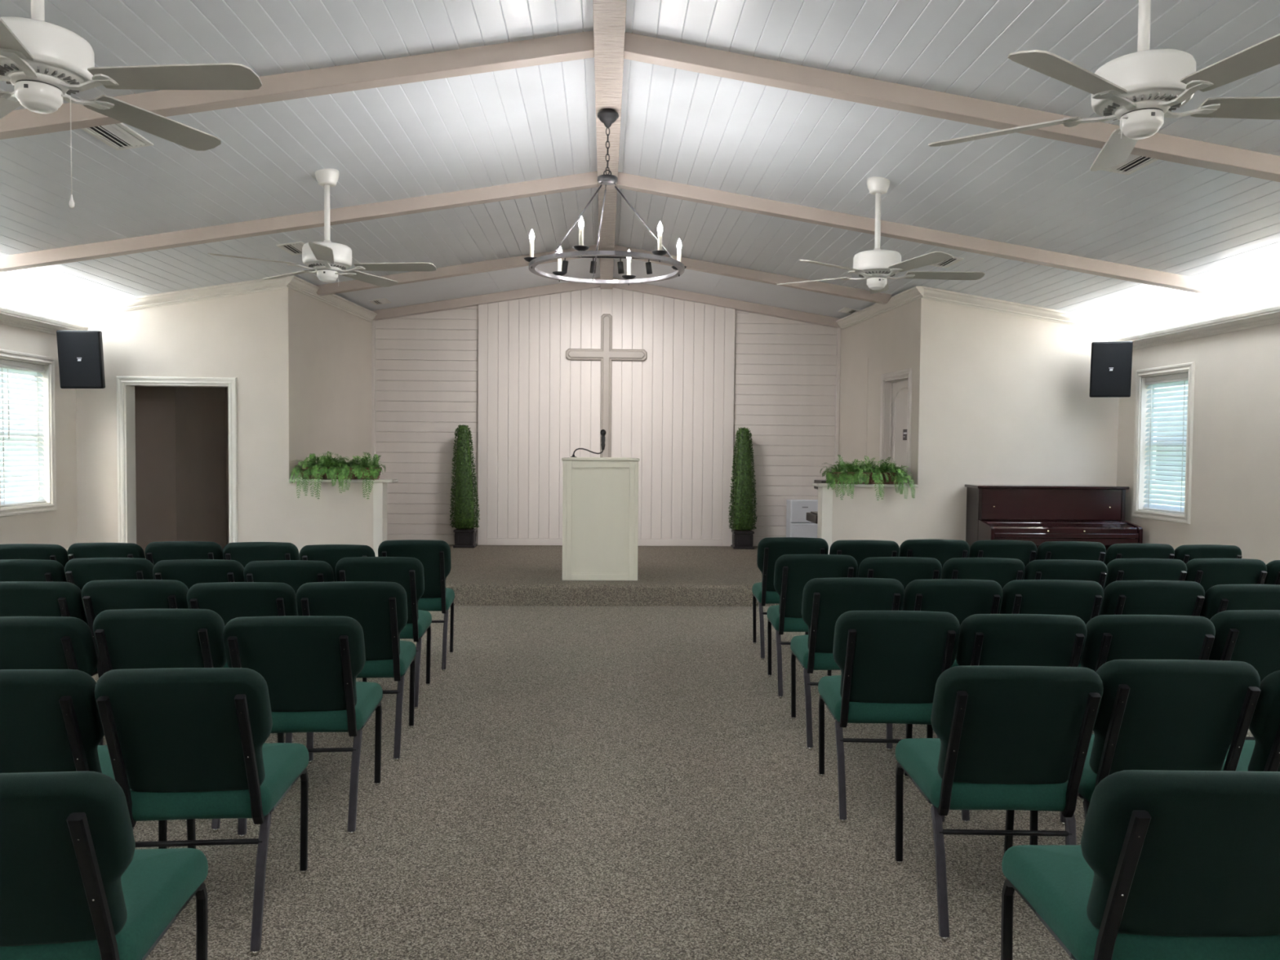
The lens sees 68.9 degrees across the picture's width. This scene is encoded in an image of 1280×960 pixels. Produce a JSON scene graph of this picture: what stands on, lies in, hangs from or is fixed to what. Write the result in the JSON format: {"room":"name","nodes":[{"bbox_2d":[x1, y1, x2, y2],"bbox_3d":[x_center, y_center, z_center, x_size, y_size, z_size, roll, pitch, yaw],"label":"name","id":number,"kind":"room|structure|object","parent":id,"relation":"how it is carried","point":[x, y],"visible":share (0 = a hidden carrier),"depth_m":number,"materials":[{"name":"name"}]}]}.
{"room":"house of worship","nodes":[
{"label":"house of worship","id":0,"kind":"room"},
{"bbox_2d":[0,286,77,551],"bbox_3d":[-5.499,-0.089,2.933,0.150,2.875,13.280,0,2,-2],"label":"wall","id":1,"kind":"structure","parent":0,"point":[60,526],"depth_m":8.99,"materials":[{"name":"beige paint"}]},
{"bbox_2d":[0,348,57,516],"bbox_3d":[-5.700,-0.425,8.551,0.172,1.475,0.910,0,2,-2],"label":"window","id":2,"kind":"structure","parent":1,"relation":"in","point":[48,388],"depth_m":8.91,"materials":[{"name":"beige paint"}]},
{"bbox_2d":[0,359,45,506],"bbox_3d":[-5.691,-0.426,8.551,0.078,1.306,0.742,0,2,-2],"label":"window blind","id":3,"kind":"object","parent":2,"relation":"attached to","point":[33,443],"visible":1,"depth_m":8.58,"materials":[{"name":"white plastic"}]},
{"bbox_2d":[0,306,88,334],"bbox_3d":[-5.346,-1.242,2.807,0.130,0.120,13.100,0,2,-2],"label":"ceiling beam","id":4,"kind":"structure","parent":1,"relation":"attached to","point":[10,317],"depth_m":8.56,"materials":[{"name":"beige paint"}]},
{"bbox_2d":[56,329,105,388],"bbox_3d":[-5.379,-1.166,9.041,0.368,0.550,0.361,-2,8,-16],"label":"wall speaker","id":5,"kind":"object","parent":1,"relation":"attached to","point":[80,353],"visible":1,"depth_m":8.88,"materials":[{"name":"black plastic"}]},
{"bbox_2d":[134,386,229,559],"bbox_3d":[-5.620,-0.240,11.068,1.651,2.600,4.130,2,3,40],"label":"wall","id":6,"kind":"structure","parent":0,"point":[182,433],"depth_m":10.76,"materials":[{"name":"paint"}]},
{"bbox_2d":[74,288,373,554],"bbox_3d":[-4.190,-0.476,9.527,2.964,3.205,0.180,0,2,-2],"label":"wall","id":7,"kind":"structure","parent":0,"point":[244,337],"depth_m":9.42,"materials":[{"name":"beige paint"}]},
{"bbox_2d":[116,376,238,543],"bbox_3d":[-4.675,0.040,9.517,1.189,2.165,0.202,0,2,-2],"label":"door frame","id":8,"kind":"structure","parent":7,"relation":"in","point":[126,415],"depth_m":9.42,"materials":[{"name":"white paint"}]},
{"bbox_2d":[80,276,288,316],"bbox_3d":[-4.540,-1.840,9.333,2.029,0.431,0.085,0,2,-2],"label":"ceiling beam","id":9,"kind":"structure","parent":7,"relation":"attached to","point":[257,285],"depth_m":9.32,"materials":[{"name":"beige paint"}]},
{"bbox_2d":[288,478,398,482],"bbox_3d":[-3.040,0.005,9.588,1.045,0.028,0.250,0,2,-2],"label":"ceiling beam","id":10,"kind":"structure","parent":7,"relation":"on","point":[301,480],"depth_m":9.47,"materials":[{"name":"white paint"}]},
{"bbox_2d":[288,451,385,498],"bbox_3d":[-3.063,-0.050,9.483,0.910,0.483,0.494,0,2,-2],"label":"plant","id":11,"kind":"object","parent":10,"relation":"on","point":[326,467],"visible":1,"depth_m":9.42,"materials":[{"name":"green plant"}]},
{"bbox_2d":[373,482,386,556],"bbox_3d":[-2.677,0.579,9.619,0.096,1.115,0.197,0,2,-2],"label":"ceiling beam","id":12,"kind":"structure","parent":7,"relation":"attached to","point":[380,489],"depth_m":9.52,"materials":[{"name":"white paint"}]},
{"bbox_2d":[288,287,371,479],"bbox_3d":[-3.590,-0.536,10.806,0.140,3.244,2.686,1,2,2],"label":"wall","id":13,"kind":"structure","parent":0,"point":[330,347],"depth_m":10.51,"materials":[{"name":"beige paint"}]},
{"bbox_2d":[285,275,377,321],"bbox_3d":[-3.461,-2.037,10.661,0.085,0.108,2.672,1,2,2],"label":"ceiling beam","id":14,"kind":"structure","parent":13,"relation":"attached to","point":[294,282],"depth_m":10.46,"materials":[{"name":"beige paint"}]},
{"bbox_2d":[371,287,840,546],"bbox_3d":[-0.413,-0.799,12.305,6.300,3.720,0.215,0,2,-2],"label":"wall","id":15,"kind":"structure","parent":0,"point":[502,371],"depth_m":12.20,"materials":[{"name":"beige paint"}]},
{"bbox_2d":[372,277,599,320],"bbox_3d":[-1.955,-2.356,12.093,3.020,0.619,0.110,0,2,-2],"label":"ceiling beam","id":16,"kind":"structure","parent":15,"relation":"attached to","point":[459,303],"depth_m":12.04,"materials":[{"name":"beige paint"}]},
{"bbox_2d":[565,313,647,457],"bbox_3d":[-0.445,-0.697,12.172,1.056,2.925,0.054,0,2,-2],"label":"cross","id":17,"kind":"object","parent":15,"relation":"attached to","point":[606,353],"visible":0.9,"depth_m":12.13,"materials":[{"name":"paint"}]},
{"bbox_2d":[612,278,840,328],"bbox_3d":[1.103,-2.327,12.210,3.100,0.632,0.110,0,2,-2],"label":"ceiling beam","id":18,"kind":"structure","parent":15,"relation":"attached to","point":[740,305],"depth_m":12.16,"materials":[{"name":"beige paint"}]},
{"bbox_2d":[0,0,1279,323],"bbox_3d":[-0.116,-1.971,4.326,10.986,0.968,16.090,0,2,-2],"label":"ceiling","id":19,"kind":"structure","parent":0,"point":[436,136],"depth_m":6.02,"materials":[{"name":"white paint"}]},
{"bbox_2d":[80,123,153,150],"bbox_3d":[-2.980,-1.962,5.315,0.218,0.046,0.420,0,2,-2],"label":"ceiling vent","id":20,"kind":"object","parent":19,"relation":"in","point":[118,136],"visible":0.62,"depth_m":5.33,"materials":[{"name":"white metal"}]},
{"bbox_2d":[0,0,262,208],"bbox_3d":[-2.001,-1.486,3.159,1.434,1.104,1.462,0,2,-2],"label":"ceiling fan","id":21,"kind":"object","parent":19,"relation":"hanging from","point":[44,62],"visible":1,"depth_m":3.14,"materials":[{"name":"white metal"}]},
{"bbox_2d":[0,31,594,139],"bbox_3d":[-2.778,-1.943,4.882,5.069,0.927,0.100,0,2,-2],"label":"ceiling beam","id":22,"kind":"structure","parent":19,"relation":"attached to","point":[578,46],"depth_m":4.88,"materials":[{"name":"beige paint"}]},
{"bbox_2d":[0,171,597,272],"bbox_3d":[-2.873,-2.032,7.389,5.069,0.927,0.100,0,2,-2],"label":"ceiling beam","id":23,"kind":"structure","parent":19,"relation":"attached to","point":[492,193],"depth_m":7.36,"materials":[{"name":"beige paint"}]},
{"bbox_2d":[207,168,436,287],"bbox_3d":[-2.130,-1.750,6.479,1.434,0.814,1.462,0,2,-2],"label":"ceiling fan","id":24,"kind":"object","parent":19,"relation":"hanging from","point":[326,258],"visible":1,"depth_m":6.45,"materials":[{"name":"white metal"}]},
{"bbox_2d":[316,244,599,296],"bbox_3d":[-1.975,-2.282,10.108,3.070,0.605,0.100,0,2,-2],"label":"ceiling beam","id":25,"kind":"structure","parent":19,"relation":"attached to","point":[516,261],"depth_m":10.06,"materials":[{"name":"beige paint"}]},
{"bbox_2d":[524,108,686,284],"bbox_3d":[-0.200,-1.765,5.727,1.002,0.980,0.972,0,2,-2],"label":"chandelier","id":26,"kind":"object","parent":19,"relation":"hanging from","point":[607,117],"visible":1,"depth_m":5.67,"materials":[{"name":"black metal"}]},
{"bbox_2d":[592,0,626,288],"bbox_3d":[-0.139,-2.285,4.294,0.156,0.160,15.750,0,2,-2],"label":"ceiling beam","id":27,"kind":"structure","parent":19,"relation":"attached to","point":[609,15],"depth_m":5.45,"materials":[{"name":"paint"}]},
{"bbox_2d":[614,244,892,304],"bbox_3d":[1.233,-2.258,10.230,3.070,0.605,0.100,0,2,-2],"label":"beam","id":28,"kind":"structure","parent":19,"relation":"attached to","point":[691,264],"depth_m":10.20,"materials":[{"name":"beige paint"}]},
{"bbox_2d":[776,176,985,293],"bbox_3d":[1.741,-1.729,6.593,1.404,0.803,1.468,0,2,-2],"label":"ceiling fan","id":29,"kind":"object","parent":19,"relation":"hanging from","point":[876,265],"visible":1,"depth_m":6.52,"materials":[{"name":"white metal"}]},
{"bbox_2d":[617,172,1237,297],"bbox_3d":[2.351,-1.991,7.588,5.107,0.933,0.100,0,2,-2],"label":"ceiling beam","id":30,"kind":"structure","parent":19,"relation":"attached to","point":[655,186],"depth_m":7.55,"materials":[{"name":"beige paint"}]},
{"bbox_2d":[623,31,1279,182],"bbox_3d":[2.446,-1.901,5.082,5.107,0.933,0.100,0,2,-2],"label":"ceiling beam","id":31,"kind":"structure","parent":19,"relation":"attached to","point":[642,48],"depth_m":5.01,"materials":[{"name":"beige paint"}]},
{"bbox_2d":[928,0,1279,171],"bbox_3d":[1.857,-1.613,3.330,1.417,0.803,1.467,0,2,-2],"label":"ceiling fan","id":32,"kind":"object","parent":19,"relation":"hanging from","point":[1140,89],"visible":1,"depth_m":3.23,"materials":[{"name":"white metal"}]},
{"bbox_2d":[1102,154,1158,175],"bbox_3d":[2.877,-1.871,5.469,0.218,0.046,0.420,0,2,-2],"label":"ceiling vent","id":33,"kind":"object","parent":19,"relation":"in","point":[1133,163],"visible":0.34,"depth_m":5.52,"materials":[{"name":"white metal"}]},
{"bbox_2d":[92,605,1253,959],"bbox_3d":[-0.150,1.378,4.575,10.986,0.080,16.350,0,2,-2],"label":"floor","id":34,"kind":"structure","parent":0,"point":[573,782],"depth_m":3.67,"materials":[{"name":"carpet"}]},
{"bbox_2d":[0,559,66,582],"bbox_3d":[-3.423,0.851,5.377,0.460,0.860,0.669,0,2,-5],"label":"chair","id":35,"kind":"object","parent":34,"relation":"on","point":[11,570],"visible":0.15,"depth_m":5.07,"materials":[{"name":"green fabric"}]},
{"bbox_2d":[0,543,68,567],"bbox_3d":[-3.921,0.820,6.209,0.471,0.854,0.669,0,2,-5],"label":"chair","id":36,"kind":"object","parent":34,"relation":"on","point":[57,553],"visible":0.13,"depth_m":5.89,"materials":[{"name":"green fabric"}]},
{"bbox_2d":[0,616,97,675],"bbox_3d":[-2.311,0.920,3.735,0.456,0.857,0.669,0,2,-5],"label":"chair","id":37,"kind":"object","parent":34,"relation":"on","point":[26,642],"visible":0.22,"depth_m":3.44,"materials":[{"name":"green fabric"}]},
{"bbox_2d":[0,581,97,676],"bbox_3d":[-2.845,0.883,4.554,0.481,0.863,0.669,0,2,-5],"label":"chair","id":38,"kind":"object","parent":34,"relation":"on","point":[17,598],"visible":0.2,"depth_m":4.25,"materials":[{"name":"green fabric"}]},
{"bbox_2d":[0,669,166,848],"bbox_3d":[-1.805,0.950,2.900,0.461,0.865,0.669,0,2,-6],"label":"chair","id":39,"kind":"object","parent":34,"relation":"on","point":[50,721],"visible":0.39,"depth_m":2.63,"materials":[{"name":"green fabric"}]},
{"bbox_2d":[0,770,208,959],"bbox_3d":[-1.295,0.983,2.080,0.489,0.866,0.669,0,2,-6],"label":"chair","id":40,"kind":"object","parent":34,"relation":"on","point":[75,884],"visible":1,"depth_m":1.86,"materials":[{"name":"green fabric"}]},
{"bbox_2d":[67,542,145,560],"bbox_3d":[-3.450,0.819,6.251,0.461,0.861,0.669,0,2,-5],"label":"chair","id":41,"kind":"object","parent":34,"relation":"on","point":[77,550],"visible":0.17,"depth_m":5.93,"materials":[{"name":"green fabric"}]},
{"bbox_2d":[64,557,154,624],"bbox_3d":[-2.958,0.849,5.420,0.466,0.868,0.669,0,2,-6],"label":"chair","id":42,"kind":"object","parent":34,"relation":"on","point":[77,571],"visible":0.17,"depth_m":5.10,"materials":[{"name":"green fabric"}]},
{"bbox_2d":[80,579,188,745],"bbox_3d":[-2.368,0.882,4.590,0.471,0.871,0.669,0,2,-6],"label":"chair","id":43,"kind":"object","parent":34,"relation":"on","point":[98,597],"visible":0.32,"depth_m":4.28,"materials":[{"name":"green fabric"}]},
{"bbox_2d":[93,608,226,832],"bbox_3d":[-1.844,0.911,3.794,0.470,0.880,0.669,0,2,-5],"label":"chair","id":44,"kind":"object","parent":34,"relation":"on","point":[125,638],"visible":0.26,"depth_m":3.49,"materials":[{"name":"green fabric"}]},
{"bbox_2d":[144,541,223,565],"bbox_3d":[-2.971,0.817,6.294,0.480,0.870,0.669,0,2,-5],"label":"chair","id":45,"kind":"object","parent":34,"relation":"on","point":[155,552],"visible":0.16,"depth_m":5.98,"materials":[{"name":"green fabric"}]},
{"bbox_2d":[152,559,244,589],"bbox_3d":[-2.466,0.856,5.421,0.484,0.863,0.669,0,2,-6],"label":"chair","id":46,"kind":"object","parent":34,"relation":"on","point":[190,572],"visible":0.16,"depth_m":5.10,"materials":[{"name":"green fabric"}]},
{"bbox_2d":[93,667,309,955],"bbox_3d":[-1.333,0.952,2.929,0.469,0.867,0.669,0,2,-5],"label":"chair","id":47,"kind":"object","parent":34,"relation":"on","point":[188,744],"visible":0.92,"depth_m":2.69,"materials":[{"name":"green fabric"}]},
{"bbox_2d":[186,582,297,742],"bbox_3d":[-1.878,0.890,4.591,0.484,0.863,0.669,0,2,-6],"label":"chair","id":48,"kind":"object","parent":34,"relation":"on","point":[230,600],"visible":0.19,"depth_m":4.28,"materials":[{"name":"green fabric"}]},
{"bbox_2d":[222,542,299,568],"bbox_3d":[-2.482,0.822,6.309,0.472,0.868,0.669,0,2,-6],"label":"chair","id":49,"kind":"object","parent":34,"relation":"on","point":[244,553],"visible":0.17,"depth_m":5.99,"materials":[{"name":"green fabric"}]},
{"bbox_2d":[243,560,334,595],"bbox_3d":[-1.973,0.861,5.436,0.481,0.860,0.669,0,2,-5],"label":"chair","id":50,"kind":"object","parent":34,"relation":"on","point":[295,573],"visible":0.14,"depth_m":5.12,"materials":[{"name":"green fabric"}]},
{"bbox_2d":[222,615,382,838],"bbox_3d":[-1.330,0.926,3.778,0.511,0.860,0.669,0,2,-5],"label":"chair","id":51,"kind":"object","parent":34,"relation":"on","point":[310,666],"visible":0.79,"depth_m":3.53,"materials":[{"name":"green fabric"}]},
{"bbox_2d":[299,544,375,582],"bbox_3d":[-1.982,0.832,6.293,0.476,0.858,0.669,0,2,-5],"label":"chair","id":52,"kind":"object","parent":34,"relation":"on","point":[331,554],"visible":0.16,"depth_m":5.97,"materials":[{"name":"green fabric"}]},
{"bbox_2d":[295,581,416,763],"bbox_3d":[-1.376,0.892,4.618,0.502,0.867,0.669,0,2,-6],"label":"chair","id":53,"kind":"object","parent":34,"relation":"on","point":[380,608],"visible":0.63,"depth_m":4.36,"materials":[{"name":"green fabric"}]},
{"bbox_2d":[335,556,431,709],"bbox_3d":[-1.486,0.855,5.497,0.485,0.877,0.669,0,2,-5],"label":"chair","id":54,"kind":"object","parent":34,"relation":"on","point":[408,572],"visible":0.56,"depth_m":5.21,"materials":[{"name":"green fabric"}]},
{"bbox_2d":[377,539,454,671],"bbox_3d":[-1.510,0.820,6.389,0.468,0.882,0.669,0,2,-6],"label":"chair","id":55,"kind":"object","parent":34,"relation":"on","point":[434,556],"visible":0.63,"depth_m":6.14,"materials":[{"name":"green fabric"}]},
{"bbox_2d":[445,544,779,606],"bbox_3d":[-0.380,1.024,10.551,6.060,0.200,3.530,0,2,-2],"label":"platform","id":56,"kind":"object","parent":34,"relation":"on","point":[480,575],"visible":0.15,"depth_m":9.09,"materials":[{"name":"carpet"}]},
{"bbox_2d":[449,424,479,547],"bbox_3d":[-2.242,0.073,11.950,0.353,1.570,0.355,1,2,17],"label":"potted topiary","id":57,"kind":"object","parent":56,"relation":"on","point":[464,514],"visible":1,"depth_m":11.86,"materials":[{"name":"plant"}]},
{"bbox_2d":[561,457,639,580],"bbox_3d":[-0.392,0.372,9.268,0.756,1.195,0.486,0,2,-2],"label":"lectern","id":58,"kind":"object","parent":56,"relation":"on","point":[600,495],"visible":1,"depth_m":9.06,"materials":[{"name":"paint"}]},
{"bbox_2d":[728,426,756,549],"bbox_3d":[1.337,0.099,12.091,0.354,1.570,0.355,1,2,22],"label":"potted topiary","id":59,"kind":"object","parent":56,"relation":"on","point":[743,489],"visible":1,"depth_m":12.00,"materials":[{"name":"plant"}]},
{"bbox_2d":[786,499,817,537],"bbox_3d":[2.253,0.571,12.196,0.636,0.635,0.312,0,2,-2],"label":"appliance","id":60,"kind":"object","parent":56,"relation":"on","point":[797,525],"visible":0.36,"depth_m":12.03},
{"bbox_2d":[751,537,828,659],"bbox_3d":[1.076,0.829,6.827,0.497,0.879,0.669,1,2,1],"label":"chair","id":61,"kind":"object","parent":34,"relation":"on","point":[769,549],"visible":0.56,"depth_m":6.55,"materials":[{"name":"green fabric"}]},
{"bbox_2d":[766,554,857,697],"bbox_3d":[1.047,0.866,5.809,0.490,0.877,0.669,1,2,1],"label":"chair","id":62,"kind":"object","parent":34,"relation":"on","point":[792,572],"visible":0.64,"depth_m":5.54,"materials":[{"name":"green fabric"}]},
{"bbox_2d":[790,577,904,751],"bbox_3d":[1.050,0.902,4.853,0.496,0.873,0.669,1,2,0],"label":"chair","id":63,"kind":"object","parent":34,"relation":"on","point":[824,600],"visible":0.55,"depth_m":4.58,"materials":[{"name":"green fabric"}]},
{"bbox_2d":[829,539,899,577],"bbox_3d":[1.578,0.840,6.805,0.487,0.867,0.669,1,2,1],"label":"chair","id":64,"kind":"object","parent":34,"relation":"on","point":[860,549],"visible":0.16,"depth_m":6.49,"materials":[{"name":"green fabric"}]},
{"bbox_2d":[817,610,959,823],"bbox_3d":[1.021,0.935,3.949,0.488,0.870,0.669,1,2,2],"label":"chair","id":65,"kind":"object","parent":34,"relation":"on","point":[891,663],"visible":0.86,"depth_m":3.71,"materials":[{"name":"green fabric"}]},
{"bbox_2d":[857,556,942,589],"bbox_3d":[1.545,0.876,5.800,0.488,0.867,0.669,1,2,1],"label":"chair","id":66,"kind":"object","parent":34,"relation":"on","point":[905,570],"visible":0.2,"depth_m":5.48,"materials":[{"name":"green fabric"}]},
{"bbox_2d":[899,539,969,573],"bbox_3d":[2.078,0.841,6.842,0.491,0.872,0.669,1,2,1],"label":"chair","id":67,"kind":"object","parent":34,"relation":"on","point":[942,550],"visible":0.2,"depth_m":6.52,"materials":[{"name":"green fabric"}]},
{"bbox_2d":[902,578,1003,738],"bbox_3d":[1.548,0.908,4.862,0.478,0.868,0.669,1,2,1],"label":"chair","id":68,"kind":"object","parent":34,"relation":"on","point":[962,598],"visible":0.17,"depth_m":4.55,"materials":[{"name":"green fabric"}]},
{"bbox_2d":[941,557,1025,588],"bbox_3d":[2.047,0.880,5.816,0.484,0.865,0.669,1,2,1],"label":"chair","id":69,"kind":"object","parent":34,"relation":"on","point":[1002,571],"visible":0.14,"depth_m":5.50,"materials":[{"name":"green fabric"}]},
{"bbox_2d":[895,666,1103,941],"bbox_3d":[1.134,0.971,3.057,0.492,0.864,0.669,1,2,1],"label":"chair","id":70,"kind":"object","parent":34,"relation":"on","point":[1011,739],"visible":0.94,"depth_m":2.82,"materials":[{"name":"green fabric"}]},
{"bbox_2d":[968,539,1036,566],"bbox_3d":[2.566,0.846,6.854,0.466,0.870,0.669,1,2,1],"label":"chair","id":71,"kind":"object","parent":34,"relation":"on","point":[1025,551],"visible":0.16,"depth_m":6.54,"materials":[{"name":"green fabric"}]},
{"bbox_2d":[926,613,1087,826],"bbox_3d":[1.518,0.944,3.951,0.492,0.860,0.669,1,2,2],"label":"chair","id":72,"kind":"object","parent":34,"relation":"on","point":[984,639],"visible":0.32,"depth_m":3.65,"materials":[{"name":"green fabric"}]},
{"bbox_2d":[1000,579,1103,666],"bbox_3d":[2.042,0.912,4.878,0.494,0.867,0.669,1,2,1],"label":"chair","id":73,"kind":"object","parent":34,"relation":"on","point":[1082,599],"visible":0.23,"depth_m":4.57,"materials":[{"name":"green fabric"}]},
{"bbox_2d":[964,484,1142,554],"bbox_3d":[4.159,0.632,9.432,1.554,1.142,0.660,0,2,-2],"label":"upright piano","id":74,"kind":"object","parent":34,"relation":"on","point":[1038,514],"visible":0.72,"depth_m":9.41,"materials":[{"name":"brown wood"}]},
{"bbox_2d":[1023,559,1107,589],"bbox_3d":[2.538,0.888,5.814,0.480,0.858,0.669,1,2,2],"label":"chair","id":75,"kind":"object","parent":34,"relation":"on","point":[1049,569],"visible":0.18,"depth_m":5.50,"materials":[{"name":"green fabric"}]},
{"bbox_2d":[1035,541,1106,562],"bbox_3d":[3.051,0.852,6.855,0.473,0.865,0.669,1,2,2],"label":"chair","id":76,"kind":"object","parent":34,"relation":"on","point":[1074,550],"visible":0.19,"depth_m":6.54,"materials":[{"name":"green fabric"}]},
{"bbox_2d":[1103,543,1174,565],"bbox_3d":[3.529,0.862,6.846,0.466,0.855,0.669,1,2,1],"label":"chair","id":77,"kind":"object","parent":34,"relation":"on","point":[1116,551],"visible":0.16,"depth_m":6.53,"materials":[{"name":"green fabric"}]},
{"bbox_2d":[1000,769,1279,959],"bbox_3d":[1.183,1.002,2.158,0.522,0.866,0.669,1,2,0],"label":"chair","id":78,"kind":"object","parent":34,"relation":"on","point":[1166,864],"visible":1,"depth_m":1.92,"materials":[{"name":"green fabric"}]},
{"bbox_2d":[1029,659,1260,844],"bbox_3d":[1.631,0.967,3.096,0.484,0.878,0.669,1,2,2],"label":"chair","id":79,"kind":"object","parent":34,"relation":"on","point":[1153,714],"visible":0.52,"depth_m":2.82,"materials":[{"name":"green fabric"}]},
{"bbox_2d":[1103,558,1186,590],"bbox_3d":[3.031,0.888,5.853,0.472,0.865,0.669,1,2,1],"label":"chair","id":80,"kind":"object","parent":34,"relation":"on","point":[1119,569],"visible":0.12,"depth_m":5.54,"materials":[{"name":"green fabric"}]},
{"bbox_2d":[1080,614,1215,799],"bbox_3d":[2.026,0.949,3.969,0.501,0.859,0.669,1,2,2],"label":"chair","id":81,"kind":"object","parent":34,"relation":"on","point":[1109,637],"visible":0.25,"depth_m":3.66,"materials":[{"name":"green fabric"}]},
{"bbox_2d":[1099,580,1204,616],"bbox_3d":[2.548,0.916,4.895,0.489,0.867,0.669,1,2,1],"label":"chair","id":82,"kind":"object","parent":34,"relation":"on","point":[1171,597],"visible":0.16,"depth_m":4.58,"materials":[{"name":"green fabric"}]},
{"bbox_2d":[1173,544,1242,564],"bbox_3d":[4.000,0.868,6.847,0.466,0.851,0.669,1,2,1],"label":"chair","id":83,"kind":"object","parent":34,"relation":"on","point":[1186,553],"visible":0.1,"depth_m":6.53,"materials":[{"name":"green fabric"}]},
{"bbox_2d":[1184,558,1266,592],"bbox_3d":[3.520,0.890,5.876,0.478,0.867,0.669,1,2,1],"label":"chair","id":84,"kind":"object","parent":34,"relation":"on","point":[1208,572],"visible":0.28,"depth_m":5.56,"materials":[{"name":"green fabric"}]},
{"bbox_2d":[1199,584,1279,619],"bbox_3d":[3.047,0.928,4.884,0.493,0.853,0.669,1,2,1],"label":"chair","id":85,"kind":"object","parent":34,"relation":"on","point":[1218,598],"visible":0.15,"depth_m":4.57,"materials":[{"name":"green fabric"}]},
{"bbox_2d":[1208,609,1279,740],"bbox_3d":[2.542,0.944,4.015,0.507,0.874,0.669,1,2,1],"label":"chair","id":86,"kind":"object","parent":34,"relation":"on","point":[1251,637],"visible":0.19,"depth_m":3.72,"materials":[{"name":"green fabric"}]},
{"bbox_2d":[1221,670,1279,771],"bbox_3d":[2.133,0.983,3.085,0.505,0.855,0.669,1,2,1],"label":"chair","id":87,"kind":"object","parent":34,"relation":"on","point":[1262,753],"visible":0.3,"depth_m":2.84,"materials":[{"name":"green fabric"}]},
{"bbox_2d":[838,297,921,484],"bbox_3d":[2.836,-0.482,11.051,0.140,3.231,2.685,0,2,-6],"label":"wall","id":88,"kind":"structure","parent":0,"point":[891,340],"depth_m":11.07,"materials":[{"name":"beige paint"}]},
{"bbox_2d":[835,285,924,328],"bbox_3d":[2.740,-1.982,10.898,0.085,0.108,2.670,0,2,-6],"label":"ceiling beam","id":89,"kind":"structure","parent":88,"relation":"attached to","point":[913,294],"depth_m":10.65,"materials":[{"name":"beige paint"}]},
{"bbox_2d":[879,368,912,484],"bbox_3d":[2.889,-0.121,10.368,0.160,2.160,0.890,0,2,-6],"label":"door","id":90,"kind":"structure","parent":88,"relation":"in","point":[895,402],"depth_m":10.53,"materials":[{"name":"beige paint"}]},
{"bbox_2d":[831,297,1120,546],"bbox_3d":[3.500,-0.414,9.821,3.017,3.195,0.180,0,2,-2],"label":"wall","id":91,"kind":"structure","parent":0,"point":[1005,398],"depth_m":9.73,"materials":[{"name":"beige paint"}]},
{"bbox_2d":[817,486,832,554],"bbox_3d":[1.937,0.619,9.795,0.110,1.105,0.197,0,2,-2],"label":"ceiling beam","id":92,"kind":"structure","parent":91,"relation":"attached to","point":[824,521],"depth_m":9.69,"materials":[{"name":"white paint"}]},
{"bbox_2d":[812,483,918,487],"bbox_3d":[2.359,0.055,9.794,1.052,0.028,0.250,0,2,-2],"label":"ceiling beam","id":93,"kind":"structure","parent":91,"relation":"on","point":[813,484],"depth_m":9.67,"materials":[{"name":"white paint"}]},
{"bbox_2d":[820,454,915,501],"bbox_3d":[2.368,-0.028,9.702,0.914,0.467,0.471,0,2,-2],"label":"planter","id":94,"kind":"object","parent":93,"relation":"on","point":[886,473],"visible":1,"depth_m":9.63,"materials":[{"name":"plant"}]},
{"bbox_2d":[826,471,906,484],"bbox_3d":[2.365,-0.021,9.777,0.802,0.122,0.221,0,2,-2],"label":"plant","id":95,"kind":"object","parent":94,"relation":"on","point":[871,482],"depth_m":9.67,"materials":[{"name":"green plant"}]},
{"bbox_2d":[919,285,1115,332],"bbox_3d":[3.908,-1.767,9.655,2.035,0.432,0.085,0,2,-2],"label":"ceiling beam","id":96,"kind":"structure","parent":91,"relation":"attached to","point":[930,293],"depth_m":9.65,"materials":[{"name":"beige paint"}]},
{"bbox_2d":[1116,284,1279,564],"bbox_3d":[5.329,-0.004,3.346,0.150,2.864,13.280,0,2,-2],"label":"wall","id":97,"kind":"structure","parent":0,"point":[1235,489],"depth_m":8.09,"materials":[{"name":"beige paint"}]},
{"bbox_2d":[1089,341,1133,397],"bbox_3d":[4.738,-1.114,9.417,0.368,0.550,0.361,2,6,22],"label":"wall speaker","id":98,"kind":"object","parent":97,"relation":"attached to","point":[1111,362],"visible":1,"depth_m":9.25,"materials":[{"name":"black plastic"}]},
{"bbox_2d":[1132,361,1195,524],"bbox_3d":[5.104,-0.351,9.003,0.172,1.485,0.920,0,2,-2],"label":"window","id":99,"kind":"structure","parent":97,"relation":"in","point":[1140,404],"depth_m":9.22,"materials":[{"name":"beige paint"}]},
{"bbox_2d":[1142,372,1188,513],"bbox_3d":[5.096,-0.353,9.002,0.078,1.316,0.752,0,2,-2],"label":"window blind","id":100,"kind":"object","parent":99,"relation":"attached to","point":[1181,379],"visible":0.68,"depth_m":9.03,"materials":[{"name":"white plastic"}]},
{"bbox_2d":[1108,304,1279,349],"bbox_3d":[5.202,-1.164,3.209,0.130,0.120,13.100,0,2,-2],"label":"ceiling beam","id":101,"kind":"structure","parent":97,"relation":"attached to","point":[1268,315],"depth_m":8.21,"materials":[{"name":"beige paint"}]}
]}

